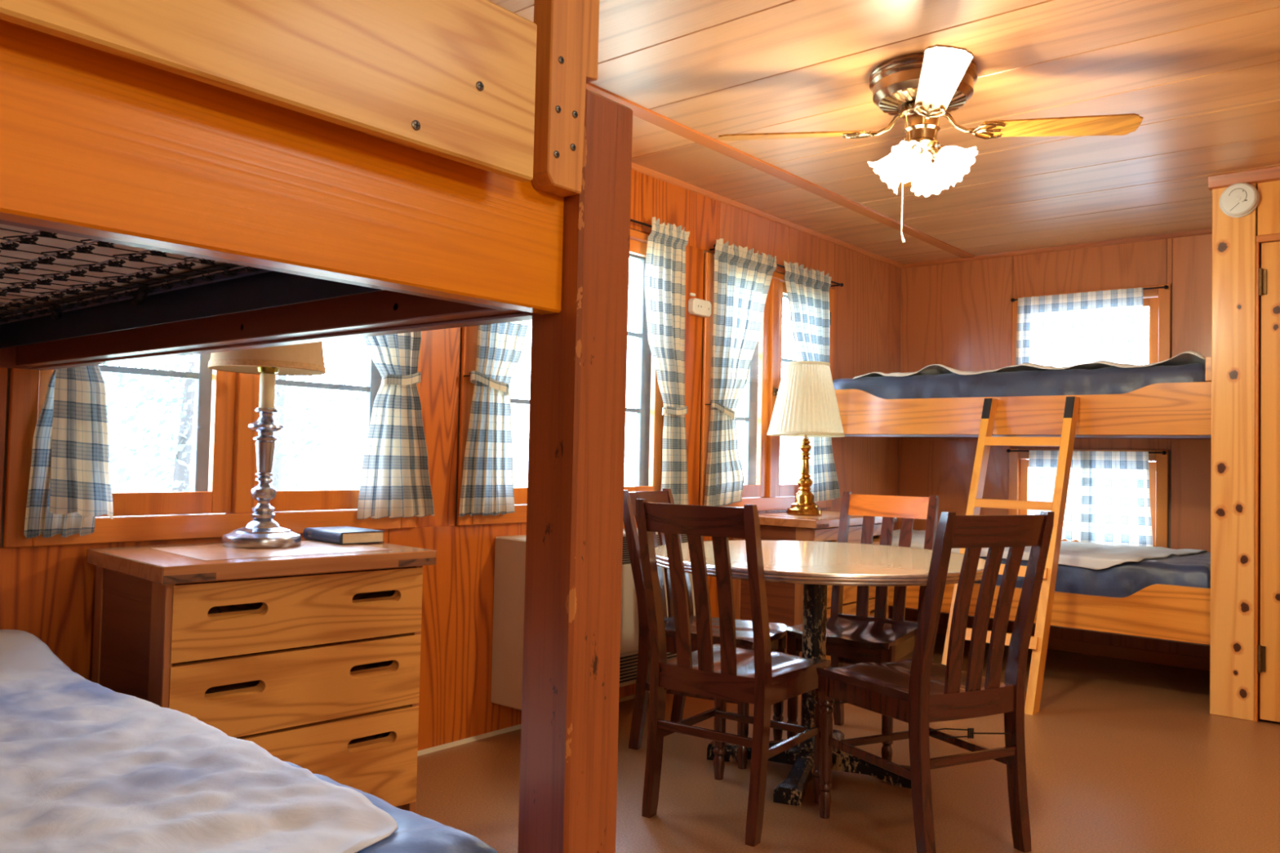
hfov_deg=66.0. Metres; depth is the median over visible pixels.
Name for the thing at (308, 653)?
dresser
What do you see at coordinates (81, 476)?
plaid curtain
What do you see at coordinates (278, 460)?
tree
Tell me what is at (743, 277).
plaid curtain
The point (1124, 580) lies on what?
mattress
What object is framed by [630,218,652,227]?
curtain rod
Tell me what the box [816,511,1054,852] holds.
dining chair
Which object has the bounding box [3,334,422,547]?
window
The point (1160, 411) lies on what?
bunk bed
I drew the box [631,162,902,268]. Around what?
trim
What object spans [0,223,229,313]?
spring
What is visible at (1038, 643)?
ladder
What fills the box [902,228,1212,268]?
trim
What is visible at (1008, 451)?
curtain rod
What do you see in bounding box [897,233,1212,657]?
wall
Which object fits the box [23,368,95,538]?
plaid curtain
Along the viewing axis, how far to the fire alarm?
4.81 m
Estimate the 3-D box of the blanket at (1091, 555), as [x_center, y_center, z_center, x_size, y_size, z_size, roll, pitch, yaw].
[2.071,0.683,5.532,1.812,0.088,0.901,0,-2,40]
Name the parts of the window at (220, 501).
casing, sash, sash, casing, sash, sash, casing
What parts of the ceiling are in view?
panel, panel, panel, panel, panel, panel, panel, panel, panel, panel, panel, panel, panel, panel, panel, panel, panel, panel, panel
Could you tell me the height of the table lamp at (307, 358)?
0.760 m
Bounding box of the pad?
[853,351,1205,378]
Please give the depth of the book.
3.00 m
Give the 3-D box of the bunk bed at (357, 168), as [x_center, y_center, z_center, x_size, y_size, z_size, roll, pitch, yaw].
[-1.163,0.128,1.547,2.030,1.970,1.207,0,-2,40]
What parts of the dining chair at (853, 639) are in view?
leg, post, seat, leg, crest rail, post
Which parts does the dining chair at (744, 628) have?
post, crest rail, post, seat, leg, leg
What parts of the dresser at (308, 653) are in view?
panel, panel, rail, drawer, drawer, drawer, panel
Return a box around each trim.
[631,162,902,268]
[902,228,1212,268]
[1208,166,1279,191]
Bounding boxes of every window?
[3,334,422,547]
[456,229,663,525]
[699,252,835,511]
[1008,448,1168,548]
[1011,284,1171,365]
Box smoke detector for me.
[1219,182,1259,217]
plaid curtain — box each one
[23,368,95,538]
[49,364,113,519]
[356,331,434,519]
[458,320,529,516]
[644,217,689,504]
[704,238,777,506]
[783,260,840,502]
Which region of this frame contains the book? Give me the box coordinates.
[302,526,384,544]
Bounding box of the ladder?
[941,396,1079,715]
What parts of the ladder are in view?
rail, rail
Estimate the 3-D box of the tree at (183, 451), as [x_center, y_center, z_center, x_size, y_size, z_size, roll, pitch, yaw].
[-2.985,0.530,6.264,1.810,2.785,1.811,0,-2,40]
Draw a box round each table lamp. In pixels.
[208,341,325,548]
[767,360,844,515]
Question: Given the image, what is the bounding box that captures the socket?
[257,366,279,373]
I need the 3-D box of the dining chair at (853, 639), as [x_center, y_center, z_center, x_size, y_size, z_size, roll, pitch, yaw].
[0.877,0.750,3.853,0.418,0.965,0.574,0,-2,34]
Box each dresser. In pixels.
[86,538,435,813]
[732,510,897,667]
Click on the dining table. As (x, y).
(815, 565)
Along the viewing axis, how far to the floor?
3.35 m
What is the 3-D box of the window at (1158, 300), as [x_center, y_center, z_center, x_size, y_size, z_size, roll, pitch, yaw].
[2.677,-0.468,5.866,0.885,0.667,0.120,0,-2,40]
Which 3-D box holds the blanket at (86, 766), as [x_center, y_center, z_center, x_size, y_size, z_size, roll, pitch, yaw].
[-1.252,0.524,1.591,1.770,0.089,1.001,0,-2,40]
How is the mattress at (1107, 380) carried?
on the bunk bed at (1160, 411)
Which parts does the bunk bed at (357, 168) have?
head rail, iron frame, iron frame, rail, foot rail, post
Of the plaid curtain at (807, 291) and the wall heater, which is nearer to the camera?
the wall heater
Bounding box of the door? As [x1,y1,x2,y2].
[1254,233,1279,722]
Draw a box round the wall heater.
[490,528,695,710]
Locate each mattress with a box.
[282,760,497,852]
[832,363,1207,399]
[974,551,1210,597]
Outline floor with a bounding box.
[415,633,1279,852]
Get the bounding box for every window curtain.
[1015,287,1143,367]
[1026,450,1081,542]
[1080,450,1152,546]
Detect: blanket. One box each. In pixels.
[0,629,398,852]
[891,528,1208,569]
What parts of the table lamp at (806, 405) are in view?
stem, lamp shade, shade trim, shade trim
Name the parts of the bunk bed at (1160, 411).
rail, spring frame, spring frame, rail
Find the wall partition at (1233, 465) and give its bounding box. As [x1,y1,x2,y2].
[1209,180,1279,721]
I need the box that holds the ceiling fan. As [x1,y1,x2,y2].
[718,44,1142,242]
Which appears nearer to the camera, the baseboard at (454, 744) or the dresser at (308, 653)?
the dresser at (308, 653)
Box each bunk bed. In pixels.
[0,0,632,852]
[834,356,1211,646]
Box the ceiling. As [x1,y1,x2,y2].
[488,0,1279,264]
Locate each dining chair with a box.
[622,488,790,769]
[635,498,830,847]
[786,491,938,761]
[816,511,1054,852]
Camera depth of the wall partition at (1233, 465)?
4.39 m
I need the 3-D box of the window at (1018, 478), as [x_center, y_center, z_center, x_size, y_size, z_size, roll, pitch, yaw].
[2.649,0.455,5.843,0.887,0.640,0.120,0,-2,40]
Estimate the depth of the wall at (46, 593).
3.74 m
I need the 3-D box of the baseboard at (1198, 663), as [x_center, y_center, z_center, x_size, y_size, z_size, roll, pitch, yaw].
[2.475,1.298,5.886,2.030,0.070,0.012,0,-2,40]
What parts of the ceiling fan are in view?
blade, lamp shade, blade arm, blade, pull chain, chain knob, lamp shade, bulb, lamp shade, blade, bulb, lamp shade, blade arm, blade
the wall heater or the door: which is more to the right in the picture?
the door
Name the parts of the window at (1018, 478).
casing, casing, casing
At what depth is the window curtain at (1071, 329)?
5.81 m
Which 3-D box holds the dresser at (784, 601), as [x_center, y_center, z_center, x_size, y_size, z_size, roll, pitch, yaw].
[0.925,0.871,5.210,0.501,0.811,0.900,0,-2,39]
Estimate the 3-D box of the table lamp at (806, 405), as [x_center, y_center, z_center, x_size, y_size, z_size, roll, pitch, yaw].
[0.868,0.064,5.164,0.404,0.794,0.404,0,-2,40]
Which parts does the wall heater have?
grille plate, grille plate, panel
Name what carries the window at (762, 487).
in the wall at (46, 593)
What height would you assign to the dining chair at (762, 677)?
0.965 m
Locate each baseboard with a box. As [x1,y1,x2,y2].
[417,690,649,756]
[904,618,1209,671]
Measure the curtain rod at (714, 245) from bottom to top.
0.022 m
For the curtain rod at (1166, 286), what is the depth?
5.58 m
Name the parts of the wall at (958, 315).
panel, panel, panel, panel, panel, panel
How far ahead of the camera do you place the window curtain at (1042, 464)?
5.88 m
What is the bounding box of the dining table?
[654,540,986,806]
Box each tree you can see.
[101,356,321,492]
[137,339,367,490]
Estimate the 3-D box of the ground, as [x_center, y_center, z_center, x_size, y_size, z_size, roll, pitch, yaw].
[-13.213,2.269,24.008,44.700,0.050,80.000,0,-2,40]
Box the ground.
[111,481,635,492]
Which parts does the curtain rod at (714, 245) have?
rod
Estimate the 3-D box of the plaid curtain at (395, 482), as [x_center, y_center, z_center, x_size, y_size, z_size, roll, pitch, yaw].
[-0.932,-0.351,3.331,0.063,1.330,0.640,0,-2,40]
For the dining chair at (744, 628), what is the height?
0.965 m
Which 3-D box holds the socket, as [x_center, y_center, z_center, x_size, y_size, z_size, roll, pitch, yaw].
[-1.085,-0.192,2.877,0.060,0.080,0.060,3,-2,-41]
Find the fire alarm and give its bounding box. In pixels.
[688,292,711,317]
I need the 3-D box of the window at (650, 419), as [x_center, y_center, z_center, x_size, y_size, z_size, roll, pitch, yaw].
[-0.281,-0.253,4.230,0.168,1.300,1.300,0,-2,40]
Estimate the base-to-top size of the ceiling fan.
0.582 m
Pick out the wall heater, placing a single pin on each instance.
(510, 550)
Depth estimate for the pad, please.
5.06 m
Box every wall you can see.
[0,168,901,751]
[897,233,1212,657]
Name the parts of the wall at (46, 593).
panel, panel, panel, panel, panel, panel, panel, panel, panel, panel, panel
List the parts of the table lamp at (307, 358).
stem, shade trim, lamp shade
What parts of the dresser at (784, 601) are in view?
panel, rail, drawer, drawer, drawer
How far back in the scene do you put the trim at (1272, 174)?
4.38 m
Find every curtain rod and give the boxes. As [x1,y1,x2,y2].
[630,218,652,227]
[709,244,843,286]
[1006,448,1166,454]
[1010,284,1168,302]
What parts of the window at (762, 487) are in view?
casing, sash, sash, casing, sash, sash, casing, casing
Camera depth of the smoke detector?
4.38 m
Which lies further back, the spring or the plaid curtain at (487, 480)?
the plaid curtain at (487, 480)
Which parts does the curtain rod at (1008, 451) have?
rod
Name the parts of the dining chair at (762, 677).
post, crest rail, seat, post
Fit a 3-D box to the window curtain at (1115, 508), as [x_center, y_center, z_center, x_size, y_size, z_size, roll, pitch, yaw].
[2.722,0.417,5.635,0.385,0.549,0.018,0,-2,40]
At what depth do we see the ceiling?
3.64 m
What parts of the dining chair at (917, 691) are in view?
leg, seat, post, brace rod, crest rail, post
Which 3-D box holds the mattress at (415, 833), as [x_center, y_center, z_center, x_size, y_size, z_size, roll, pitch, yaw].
[-1.232,0.634,1.549,1.903,0.195,1.098,0,-2,40]
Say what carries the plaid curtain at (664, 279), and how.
hanging from the curtain rod at (631, 220)
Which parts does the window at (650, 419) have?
casing, sash, casing, casing, sash, sash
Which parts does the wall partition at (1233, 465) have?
pine panel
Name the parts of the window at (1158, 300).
casing, casing, sash, casing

